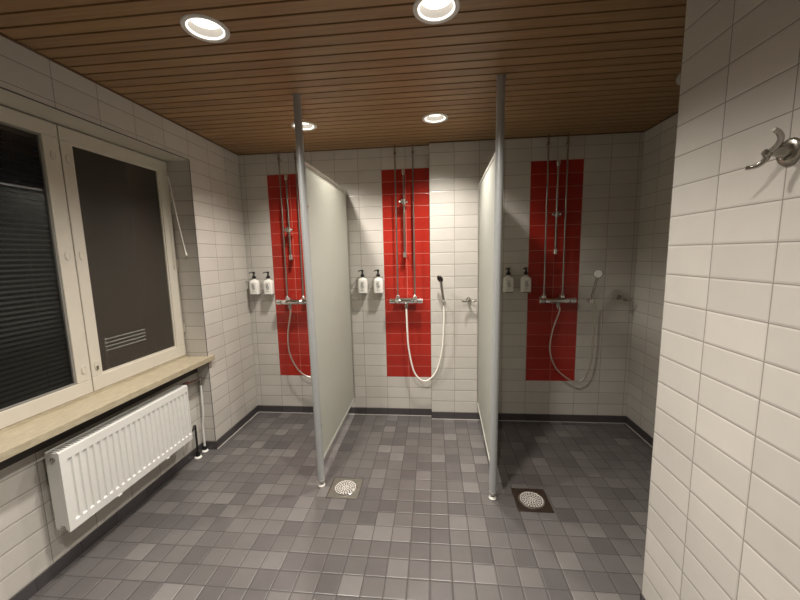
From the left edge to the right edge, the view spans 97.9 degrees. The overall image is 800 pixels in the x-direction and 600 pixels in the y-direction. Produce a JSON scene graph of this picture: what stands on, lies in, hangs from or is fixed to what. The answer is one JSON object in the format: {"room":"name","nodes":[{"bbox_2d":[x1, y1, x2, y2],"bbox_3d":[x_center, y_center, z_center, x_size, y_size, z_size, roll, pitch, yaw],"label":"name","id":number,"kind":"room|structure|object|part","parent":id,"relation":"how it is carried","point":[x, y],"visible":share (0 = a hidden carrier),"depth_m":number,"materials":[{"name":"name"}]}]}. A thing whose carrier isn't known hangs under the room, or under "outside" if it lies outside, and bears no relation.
{"room":"shower room","nodes":[
{"label":"shower room","id":0,"kind":"room"},
{"bbox_2d":[0,35,257,599],"bbox_3d":[-1.839,0.146,1.125,0.300,2.600,4.600,-1,7,6],"label":"wall","id":1,"kind":"structure","parent":0,"point":[31,542],"depth_m":2.62,"materials":[{"name":"white tile"}]},
{"bbox_2d":[0,88,187,161],"bbox_3d":[-1.766,-0.930,1.818,0.270,0.003,1.560,-1,7,6],"label":"trim","id":2,"kind":"structure","parent":1,"relation":"attached to","point":[8,99],"depth_m":1.86,"materials":[{"name":"paint"}]},
{"bbox_2d":[0,368,196,469],"bbox_3d":[-1.698,0.631,2.016,0.004,0.095,1.560,-1,7,6],"label":"trim","id":3,"kind":"structure","parent":1,"relation":"attached to","point":[38,447],"depth_m":1.89,"materials":[{"name":"grey"}]},
{"bbox_2d":[0,105,214,461],"bbox_3d":[-1.732,-0.174,1.919,0.305,1.528,1.630,-1,7,6],"label":"window","id":4,"kind":"structure","parent":1,"relation":"in","point":[108,205],"depth_m":2.08,"materials":[{"name":"beige paint"}]},
{"bbox_2d":[0,124,71,407],"bbox_3d":[-1.878,-0.137,1.547,0.028,1.335,0.640,-1,7,6],"label":"blind","id":5,"kind":"object","parent":4,"relation":"attached to","point":[4,129],"visible":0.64,"depth_m":1.74,"materials":[{"name":"grey plastic"}]},
{"bbox_3d":[-1.833,-0.145,1.541,0.024,1.462,0.768,-1,7,6],"label":"sash","id":6,"kind":"part","parent":4,"relation":"part of","materials":[{"name":"beige paint"}]},
{"bbox_3d":[-1.846,-0.183,1.923,0.076,1.508,1.560,-1,7,6],"label":"frame","id":7,"kind":"part","parent":4,"relation":"part of","materials":[{"name":"beige paint"}]},
{"bbox_3d":[-1.681,0.564,2.011,0.235,0.037,1.630,-1,7,6],"label":"sill","id":8,"kind":"part","parent":4,"relation":"part of","materials":[{"name":"beige wood"}]},
{"bbox_3d":[-1.760,-0.244,2.301,0.024,1.462,0.759,-1,7,6],"label":"sash","id":9,"kind":"part","parent":4,"relation":"part of","materials":[{"name":"beige paint"}]},
{"bbox_3d":[-1.766,-0.247,2.286,0.004,1.304,0.612,-1,7,6],"label":"pane","id":10,"kind":"part","parent":4,"relation":"part of","materials":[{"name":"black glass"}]},
{"bbox_2d":[165,176,187,255],"bbox_3d":[-1.667,-0.622,2.599,0.104,0.586,0.017,-2,7,-4],"label":"blind wand","id":11,"kind":"object","parent":4,"relation":"hanging from","point":[165,176],"visible":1,"depth_m":2.60,"materials":[{"name":"white plastic"}]},
{"bbox_2d":[0,87,215,441],"bbox_3d":[-1.607,0.163,1.947,0.001,2.215,1.562,-1,7,6],"label":"trim","id":12,"kind":"structure","parent":1,"relation":"attached to","point":[0,87],"depth_m":2.32,"materials":[{"name":"tile"}]},
{"bbox_2d":[44,385,192,531],"bbox_3d":[-1.624,0.872,2.095,0.132,0.417,0.883,-1,7,6],"label":"radiator","id":13,"kind":"object","parent":1,"relation":"attached to","point":[89,470],"visible":1,"depth_m":1.93,"materials":[{"name":"white metal"}]},
{"bbox_3d":[-1.644,0.920,1.670,0.058,0.398,0.004,-1,7,6],"label":"panel","id":14,"kind":"part","parent":13,"relation":"part of","materials":[{"name":"white metal"}]},
{"bbox_3d":[-1.635,0.870,2.102,0.008,0.396,0.866,-1,7,6],"label":"panel","id":15,"kind":"part","parent":13,"relation":"part of","materials":[{"name":"white metal"}]},
{"bbox_2d":[44,385,185,453],"bbox_3d":[-1.606,0.668,2.073,0.068,0.007,0.870,-1,7,6],"label":"grille","id":16,"kind":"object","parent":13,"relation":"attached to","point":[114,422],"depth_m":1.95,"materials":[{"name":"white metal"}]},
{"bbox_2d":[9,406,257,599],"bbox_3d":[-1.598,1.250,2.434,0.110,0.066,2.243,-1,7,6],"label":"baseboard","id":17,"kind":"structure","parent":1,"relation":"attached to","point":[39,582],"depth_m":2.04,"materials":[{"name":"tile"}]},
{"bbox_2d":[29,412,652,599],"bbox_3d":[0.033,1.467,1.119,4.008,0.100,5.000,-1,7,6],"label":"floor","id":18,"kind":"structure","parent":0,"point":[250,518],"depth_m":2.04,"materials":[{"name":"grey tile"}]},
{"bbox_2d":[181,377,207,452],"bbox_3d":[-1.586,0.927,2.688,0.066,0.641,0.276,-2,7,-5],"label":"pipe","id":19,"kind":"object","parent":18,"relation":"on","point":[199,379],"visible":0.94,"depth_m":2.78,"materials":[{"name":"white metal"}]},
{"bbox_2d":[192,425,201,458],"bbox_3d":[-1.573,1.110,2.665,0.054,0.282,0.200,-3,8,-17],"label":"pipe","id":20,"kind":"object","parent":18,"relation":"on","point":[198,455],"visible":0.9,"depth_m":2.73,"materials":[{"name":"black metal"}]},
{"bbox_2d":[292,93,354,487],"bbox_3d":[-0.521,-0.041,2.739,0.074,2.500,1.106,-1,7,6],"label":"screen","id":21,"kind":"object","parent":18,"relation":"on","point":[323,203],"visible":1,"depth_m":2.53,"materials":[{"name":"white laminate"}]},
{"bbox_3d":[-0.544,-0.904,2.654,0.023,0.045,1.054,-1,7,6],"label":"rail","id":22,"kind":"part","parent":21,"relation":"part of","materials":[{"name":"silver metal"}]},
{"bbox_3d":[-0.517,0.060,2.766,0.024,1.939,1.031,-1,7,6],"label":"glass panel","id":23,"kind":"part","parent":21,"relation":"part of","materials":[{"name":"white glass"}]},
{"bbox_3d":[-0.493,1.031,2.892,0.016,0.019,1.031,-1,7,5],"label":"rail","id":24,"kind":"part","parent":21,"relation":"part of","materials":[{"name":"silver metal"}]},
{"bbox_2d":[326,477,363,499],"bbox_3d":[-0.367,1.263,2.349,0.210,0.008,0.210,-1,7,6],"label":"floor drain","id":25,"kind":"object","parent":18,"relation":"on","point":[341,487],"visible":1,"depth_m":2.34,"materials":[{"name":"metal"}]},
{"bbox_2d":[477,74,505,500],"bbox_3d":[0.645,-0.045,2.570,0.066,2.500,1.096,0,7,8],"label":"screen","id":26,"kind":"object","parent":18,"relation":"on","point":[490,187],"visible":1,"depth_m":2.25,"materials":[{"name":"white laminate"}]},
{"bbox_3d":[0.657,1.028,2.725,0.016,0.019,1.022,0,7,8],"label":"rail","id":27,"kind":"part","parent":26,"relation":"part of","materials":[{"name":"silver metal"}]},
{"bbox_3d":[0.622,-0.908,2.486,0.023,0.045,1.045,0,7,7],"label":"rail","id":28,"kind":"part","parent":26,"relation":"part of","materials":[{"name":"silver metal"}]},
{"bbox_3d":[0.642,0.056,2.599,0.018,1.939,1.022,0,7,8],"label":"glass panel","id":29,"kind":"part","parent":26,"relation":"part of","materials":[{"name":"white glass"}]},
{"bbox_2d":[511,488,553,512],"bbox_3d":[0.828,1.257,2.195,0.210,0.008,0.210,-1,7,6],"label":"floor drain","id":30,"kind":"object","parent":18,"relation":"on","point":[526,500],"visible":1,"depth_m":2.19,"materials":[{"name":"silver metal"}]},
{"bbox_2d":[0,0,686,153],"bbox_3d":[0.031,-1.075,0.811,3.605,0.020,4.650,-1,7,6],"label":"ceiling","id":31,"kind":"structure","parent":0,"point":[366,73],"depth_m":1.73,"materials":[{"name":"brown wood"}]},
{"bbox_2d":[180,14,229,42],"bbox_3d":[-0.809,-1.152,1.448,0.184,0.057,0.184,-1,7,6],"label":"recessed light","id":32,"kind":"object","parent":31,"relation":"in","point":[205,28],"visible":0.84,"depth_m":1.48,"materials":[{"name":"white glass"}]},
{"bbox_2d":[291,121,316,130],"bbox_3d":[-0.704,-1.297,2.549,0.184,0.057,0.184,-1,7,6],"label":"recessed light","id":33,"kind":"object","parent":31,"relation":"in","point":[307,126],"visible":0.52,"depth_m":2.60,"materials":[{"name":"white glass"}]},
{"bbox_2d":[422,113,447,123],"bbox_3d":[0.247,-1.306,2.457,0.184,0.057,0.184,-1,7,6],"label":"recessed light","id":34,"kind":"object","parent":31,"relation":"in","point":[433,118],"visible":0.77,"depth_m":2.50,"materials":[{"name":"white glass"}]},
{"bbox_2d":[413,0,459,23],"bbox_3d":[0.141,-1.161,1.356,0.184,0.057,0.184,-1,7,6],"label":"recessed light","id":35,"kind":"object","parent":31,"relation":"in","point":[425,11],"visible":1,"depth_m":1.40,"materials":[{"name":"white glass"}]},
{"bbox_2d":[238,132,644,415],"bbox_3d":[0.230,-0.178,3.285,4.005,2.600,0.260,-1,7,6],"label":"wall","id":36,"kind":"structure","parent":0,"point":[605,170],"depth_m":3.14,"materials":[{"name":"white tile"}]},
{"bbox_2d":[277,151,287,295],"bbox_3d":[-1.077,-0.681,3.240,0.023,1.335,0.066,-1,7,6],"label":"supply pipe","id":37,"kind":"object","parent":36,"relation":"attached to","point":[278,157],"visible":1,"depth_m":3.21,"materials":[{"name":"silver metal"}]},
{"bbox_2d":[284,175,293,259],"bbox_3d":[-1.026,-0.753,3.204,0.077,0.765,0.106,5,10,40],"label":"slide rail","id":38,"kind":"object","parent":36,"relation":"attached to","point":[288,229],"visible":1,"depth_m":3.19,"materials":[{"name":"silver metal"}]},
{"bbox_3d":[-1.024,-0.753,3.203,0.019,0.725,0.019,-1,7,6],"label":"rail","id":39,"kind":"part","parent":38,"relation":"part of","materials":[{"name":"silver metal"}]},
{"bbox_2d":[276,296,305,309],"bbox_3d":[-1.015,0.024,3.304,0.304,0.130,0.112,-1,7,6],"label":"shower mixer","id":40,"kind":"object","parent":36,"relation":"attached to","point":[288,300],"visible":0.94,"depth_m":3.27,"materials":[{"name":"silver metal"}]},
{"bbox_2d":[287,310,310,377],"bbox_3d":[-0.856,0.406,3.308,0.441,0.718,0.039,0,7,9],"label":"shower hose","id":41,"kind":"object","parent":40,"relation":"attached to","point":[290,310],"visible":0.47,"depth_m":3.33,"materials":[{"name":"silver metal"}]},
{"bbox_2d":[294,150,303,295],"bbox_3d":[-0.923,-0.682,3.225,0.023,1.335,0.066,-1,7,6],"label":"supply pipe","id":42,"kind":"object","parent":36,"relation":"attached to","point":[295,157],"visible":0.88,"depth_m":3.19,"materials":[{"name":"silver metal"}]},
{"bbox_2d":[393,145,398,294],"bbox_3d":[-0.031,-0.691,3.138,0.023,1.335,0.066,-1,7,6],"label":"supply pipe","id":43,"kind":"object","parent":36,"relation":"attached to","point":[394,152],"visible":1,"depth_m":3.10,"materials":[{"name":"silver metal"}]},
{"bbox_2d":[399,169,407,257],"bbox_3d":[0.035,-0.763,3.101,0.077,0.765,0.106,5,10,40],"label":"slide rail","id":44,"kind":"object","parent":36,"relation":"attached to","point":[403,201],"visible":1,"depth_m":3.08,"materials":[{"name":"silver metal"}]},
{"bbox_3d":[0.037,-0.763,3.100,0.019,0.725,0.019,-1,7,6],"label":"rail","id":45,"kind":"part","parent":44,"relation":"part of","materials":[{"name":"silver metal"}]},
{"bbox_2d":[389,294,422,308],"bbox_3d":[0.058,0.014,3.199,0.304,0.130,0.112,-1,7,6],"label":"shower mixer","id":46,"kind":"object","parent":36,"relation":"attached to","point":[399,300],"visible":1,"depth_m":3.16,"materials":[{"name":"silver metal"}]},
{"bbox_3d":[-0.070,0.010,3.192,0.052,0.054,0.054,-1,7,6],"label":"handle","id":47,"kind":"part","parent":46,"relation":"part of","materials":[{"name":"silver metal"}]},
{"bbox_3d":[0.181,0.008,3.167,0.052,0.054,0.054,-1,7,6],"label":"handle","id":48,"kind":"part","parent":46,"relation":"part of","materials":[{"name":"silver metal"}]},
{"bbox_2d":[406,305,444,381],"bbox_3d":[0.235,0.404,3.202,0.355,0.734,0.039,0,7,9],"label":"shower hose","id":49,"kind":"object","parent":46,"relation":"attached to","point":[433,375],"visible":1,"depth_m":3.20,"materials":[{"name":"white"}]},
{"bbox_2d":[411,144,415,293],"bbox_3d":[0.124,-0.692,3.123,0.023,1.335,0.066,-1,7,6],"label":"supply pipe","id":50,"kind":"object","parent":36,"relation":"attached to","point":[412,151],"visible":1,"depth_m":3.09,"materials":[{"name":"silver metal"}]},
{"bbox_2d":[218,412,652,448],"bbox_3d":[0.217,1.234,2.497,3.491,0.003,1.770,-1,7,6],"label":"trim","id":51,"kind":"structure","parent":36,"relation":"attached to","point":[270,412],"depth_m":3.24,"materials":[{"name":"grey tile"}]},
{"bbox_2d":[258,405,625,422],"bbox_3d":[0.297,1.091,3.340,3.491,0.066,0.067,-1,7,6],"label":"baseboard","id":52,"kind":"structure","parent":36,"relation":"attached to","point":[297,409],"depth_m":3.29,"materials":[{"name":"tile"}]},
{"bbox_2d":[462,297,476,301],"bbox_3d":[0.612,-0.001,3.098,0.134,0.040,0.083,-1,7,6],"label":"robe hook","id":53,"kind":"object","parent":36,"relation":"attached to","point":[468,299],"visible":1,"depth_m":3.08,"materials":[{"name":"grey metal"}]},
{"bbox_2d":[543,134,549,293],"bbox_3d":[1.233,-0.695,2.955,0.023,1.335,0.066,-1,7,6],"label":"supply pipe","id":54,"kind":"object","parent":36,"relation":"attached to","point":[548,142],"visible":1,"depth_m":2.92,"materials":[{"name":"silver metal"}]},
{"bbox_2d":[551,160,560,253],"bbox_3d":[1.309,-0.767,2.918,0.077,0.765,0.106,5,10,40],"label":"slide rail","id":55,"kind":"object","parent":36,"relation":"attached to","point":[556,214],"visible":1,"depth_m":2.91,"materials":[{"name":"silver metal"}]},
{"bbox_3d":[1.311,-0.767,2.917,0.019,0.725,0.019,-1,7,6],"label":"rail","id":56,"kind":"part","parent":55,"relation":"part of","materials":[{"name":"silver metal"}]},
{"bbox_2d":[538,294,576,308],"bbox_3d":[1.353,0.010,3.014,0.304,0.130,0.112,-1,7,6],"label":"shower mixer","id":57,"kind":"object","parent":36,"relation":"attached to","point":[561,299],"visible":1,"depth_m":2.98,"materials":[{"name":"silver metal"}]},
{"bbox_3d":[1.226,0.005,3.006,0.052,0.054,0.054,-1,7,6],"label":"handle","id":58,"kind":"part","parent":57,"relation":"part of","materials":[{"name":"silver metal"}]},
{"bbox_2d":[549,304,594,382],"bbox_3d":[1.482,0.383,3.027,0.362,0.701,0.046,0,7,11],"label":"shower hose","id":59,"kind":"object","parent":57,"relation":"attached to","point":[594,304],"visible":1,"depth_m":3.02,"materials":[{"name":"silver metal"}]},
{"bbox_3d":[1.476,0.003,2.981,0.052,0.054,0.054,-1,7,6],"label":"handle","id":60,"kind":"part","parent":57,"relation":"part of","materials":[{"name":"silver metal"}]},
{"bbox_2d":[561,133,569,293],"bbox_3d":[1.387,-0.696,2.941,0.023,1.335,0.066,-1,7,6],"label":"supply pipe","id":61,"kind":"object","parent":36,"relation":"attached to","point":[568,134],"visible":1,"depth_m":2.91,"materials":[{"name":"silver metal"}]},
{"bbox_2d":[587,298,593,303],"bbox_3d":[1.646,0.007,3.007,0.040,0.042,0.068,-1,7,6],"label":"holder","id":62,"kind":"object","parent":36,"relation":"attached to","point":[591,301],"visible":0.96,"depth_m":2.98,"materials":[{"name":"silver metal"}]},
{"bbox_2d":[590,269,602,298],"bbox_3d":[1.662,-0.132,2.945,0.089,0.253,0.039,5,9,38],"label":"shower","id":63,"kind":"object","parent":62,"relation":"in","point":[598,273],"visible":1,"depth_m":2.93,"materials":[{"name":"silver metal"}]},
{"bbox_3d":[1.657,-0.117,2.959,0.064,0.219,0.027,5,9,38],"label":"handle","id":64,"kind":"part","parent":63,"relation":"part of","materials":[{"name":"silver metal"}]},
{"bbox_2d":[615,295,631,300],"bbox_3d":[1.891,-0.015,2.973,0.133,0.045,0.083,-1,7,6],"label":"robe hook","id":65,"kind":"object","parent":36,"relation":"attached to","point":[619,297],"visible":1,"depth_m":2.96,"materials":[{"name":"grey metal"}]},
{"bbox_3d":[0.393,0.019,3.129,0.040,0.042,0.068,-1,7,6],"label":"holder","id":66,"kind":"object","parent":36,"relation":"attached to","visible":0},
{"bbox_2d":[437,275,444,299],"bbox_3d":[0.361,-0.107,3.072,0.070,0.228,0.074,-1,7,6],"label":"shower","id":67,"kind":"object","parent":66,"relation":"in","point":[439,277],"visible":1,"depth_m":3.07,"materials":[{"name":"silver metal"}]},
{"bbox_3d":[0.373,-0.095,3.085,0.026,0.202,0.060,5,10,42],"label":"handle","id":68,"kind":"part","parent":67,"relation":"part of","materials":[{"name":"silver metal"}]},
{"bbox_3d":[-1.387,-0.097,3.338,0.068,0.094,0.083,-1,7,6],"label":"holder","id":69,"kind":"object","parent":36,"relation":"attached to","visible":0},
{"bbox_2d":[248,272,259,294],"bbox_3d":[-1.389,-0.161,3.321,0.088,0.216,0.071,-1,7,6],"label":"soap bottle","id":70,"kind":"object","parent":69,"relation":"in","point":[254,284],"visible":0.99,"depth_m":3.30,"materials":[{"name":"white plastic"}]},
{"bbox_3d":[-1.247,-0.098,3.324,0.068,0.094,0.083,-1,7,6],"label":"holder","id":71,"kind":"object","parent":36,"relation":"attached to","visible":0},
{"bbox_2d":[263,271,273,293],"bbox_3d":[-1.249,-0.162,3.308,0.088,0.216,0.071,-1,7,6],"label":"soap bottle","id":72,"kind":"object","parent":71,"relation":"in","point":[268,284],"visible":0.99,"depth_m":3.29,"materials":[{"name":"white plastic"}]},
{"bbox_3d":[-0.344,-0.107,3.236,0.068,0.094,0.083,-1,7,6],"label":"holder","id":73,"kind":"object","parent":36,"relation":"attached to","visible":0},
{"bbox_2d":[358,270,367,292],"bbox_3d":[-0.346,-0.171,3.220,0.088,0.216,0.071,-1,7,6],"label":"soap bottle","id":74,"kind":"object","parent":73,"relation":"in","point":[362,282],"visible":1,"depth_m":3.20,"materials":[{"name":"white plastic"}]},
{"bbox_3d":[-0.198,-0.108,3.222,0.068,0.094,0.083,-1,7,6],"label":"holder","id":75,"kind":"object","parent":36,"relation":"attached to","visible":0},
{"bbox_2d":[373,269,382,292],"bbox_3d":[-0.200,-0.172,3.206,0.088,0.216,0.071,-1,7,6],"label":"soap bottle","id":76,"kind":"object","parent":75,"relation":"in","point":[378,282],"visible":1,"depth_m":3.19,"materials":[{"name":"white plastic"}]},
{"bbox_2d":[626,113,677,437],"bbox_3d":[2.029,-0.067,2.120,0.200,2.600,1.727,-1,7,6],"label":"wall","id":77,"kind":"structure","parent":0,"point":[660,140],"depth_m":2.77,"materials":[{"name":"white tile"}]},
{"bbox_2d":[625,416,652,446],"bbox_3d":[1.953,1.190,2.289,0.007,0.066,1.720,-1,7,6],"label":"baseboard","id":78,"kind":"structure","parent":77,"relation":"attached to","point":[630,423],"depth_m":2.93,"materials":[{"name":"tile"}]},
{"bbox_2d":[642,0,799,599],"bbox_3d":[1.402,0.231,-0.080,1.028,2.600,2.813,-1,7,6],"label":"wall","id":79,"kind":"structure","parent":0,"point":[723,518],"depth_m":1.05,"materials":[{"name":"white tile"}]},
{"bbox_2d":[0,32,677,155],"bbox_3d":[0.029,-1.058,0.788,3.505,0.006,4.600,-1,7,6],"label":"trim","id":80,"kind":"structure","parent":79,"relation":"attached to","point":[1,34],"depth_m":2.73,"materials":[{"name":"brown wood"}]},
{"bbox_2d":[676,73,680,84],"bbox_3d":[1.034,-0.807,1.266,0.052,0.052,0.044,-1,7,6],"label":"sensor","id":81,"kind":"object","parent":79,"relation":"attached to","point":[678,79],"visible":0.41,"depth_m":1.27,"materials":[{"name":"grey plastic"}]},
{"bbox_2d":[745,127,799,169],"bbox_3d":[0.933,-0.374,0.863,0.081,0.081,0.086,0,7,11],"label":"robe hook","id":82,"kind":"object","parent":79,"relation":"attached to","point":[787,153],"visible":1,"depth_m":0.86,"materials":[{"name":"grey metal"}]},
{"bbox_3d":[0.938,-0.368,0.870,0.058,0.024,0.038,-1,-36,6],"label":"stem","id":83,"kind":"part","parent":82,"relation":"part of","materials":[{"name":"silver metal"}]},
{"bbox_3d":[0.967,-0.368,0.867,0.010,0.066,0.066,-1,-36,6],"label":"wall plate","id":84,"kind":"part","parent":82,"relation":"part of","materials":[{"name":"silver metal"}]},
{"label":"outside","id":85,"kind":"structure","parent":0,"visible":0},
{"bbox_2d":[0,350,71,408],"bbox_3d":[-5.315,1.911,2.501,6.900,0.100,11.000,-1,7,6],"label":"ground","id":86,"kind":"structure","parent":85,"point":[66,353],"depth_m":6.47,"materials":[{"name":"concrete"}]},
{"bbox_3d":[0.947,-0.111,3.051,0.068,0.094,0.083,-1,7,6],"label":"holder","id":87,"kind":"object","parent":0,"visible":0},
{"bbox_2d":[503,267,513,291],"bbox_3d":[0.944,-0.175,3.035,0.088,0.216,0.071,-1,7,6],"label":"soap bottle","id":88,"kind":"object","parent":87,"relation":"in","point":[508,281],"visible":1,"depth_m":3.02,"materials":[{"name":"white plastic"}]},
{"bbox_3d":[1.093,-0.113,3.037,0.068,0.094,0.083,-1,7,6],"label":"holder","id":89,"kind":"object","parent":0,"visible":0},
{"bbox_2d":[520,267,530,291],"bbox_3d":[1.091,-0.176,3.021,0.088,0.216,0.071,-1,7,6],"label":"soap bottle","id":90,"kind":"object","parent":89,"relation":"in","point":[525,281],"visible":1,"depth_m":3.00,"materials":[{"name":"white plastic"}]}
]}

